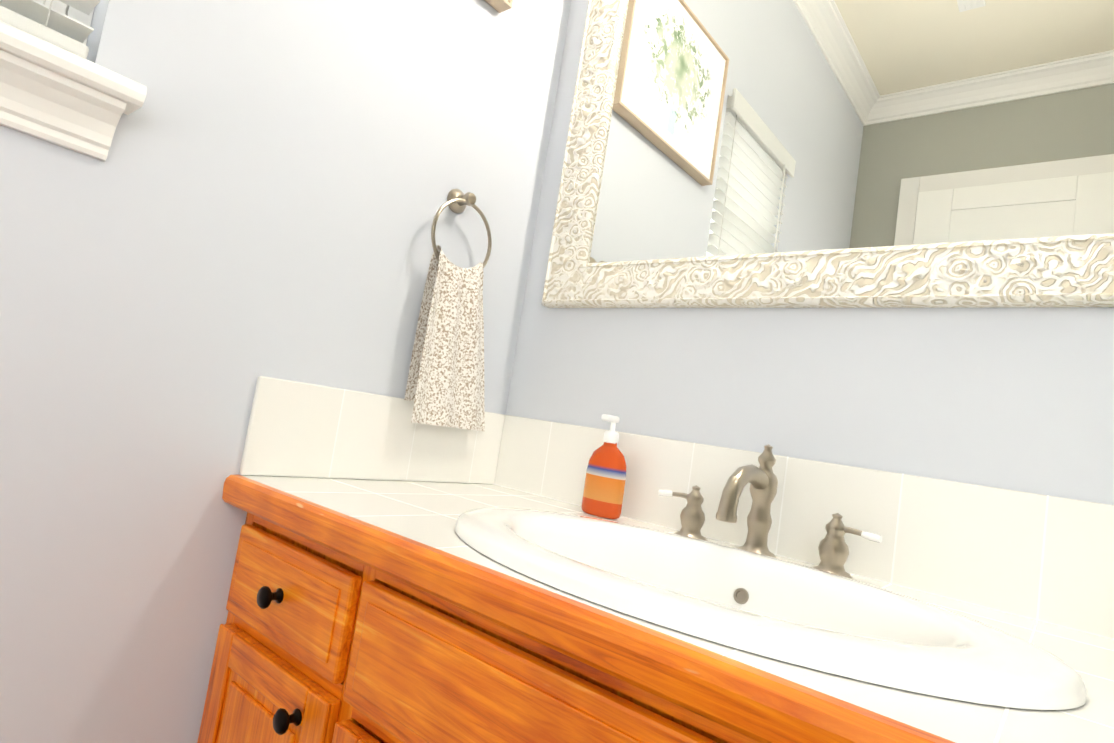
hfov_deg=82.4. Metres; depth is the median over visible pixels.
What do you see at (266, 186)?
wall
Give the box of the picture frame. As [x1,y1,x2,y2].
[485,0,512,12]
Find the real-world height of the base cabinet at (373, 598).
0.835 m
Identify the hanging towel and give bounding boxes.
[404,245,483,430]
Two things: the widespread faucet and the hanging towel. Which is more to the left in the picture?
the hanging towel
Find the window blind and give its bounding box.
[0,0,99,58]
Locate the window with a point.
(54, 94)
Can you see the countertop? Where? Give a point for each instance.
(415, 520)
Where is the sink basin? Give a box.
[455,507,1086,709]
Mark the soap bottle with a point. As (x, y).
(604, 486)
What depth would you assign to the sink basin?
0.69 m
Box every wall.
[0,0,570,742]
[506,0,1113,504]
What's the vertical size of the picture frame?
0.475 m
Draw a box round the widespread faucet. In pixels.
[658,444,881,578]
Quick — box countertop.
[233,472,1113,742]
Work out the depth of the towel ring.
1.40 m
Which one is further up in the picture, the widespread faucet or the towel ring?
the towel ring
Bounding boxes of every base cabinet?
[197,488,324,742]
[281,528,848,742]
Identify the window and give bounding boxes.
[0,0,146,160]
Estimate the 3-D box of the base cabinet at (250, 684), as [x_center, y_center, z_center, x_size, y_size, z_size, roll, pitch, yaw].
[-0.252,0.692,1.158,0.435,0.835,0.626,5,-6,40]
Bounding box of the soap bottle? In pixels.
[581,414,626,518]
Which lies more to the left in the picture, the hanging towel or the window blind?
the window blind
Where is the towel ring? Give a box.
[431,189,491,267]

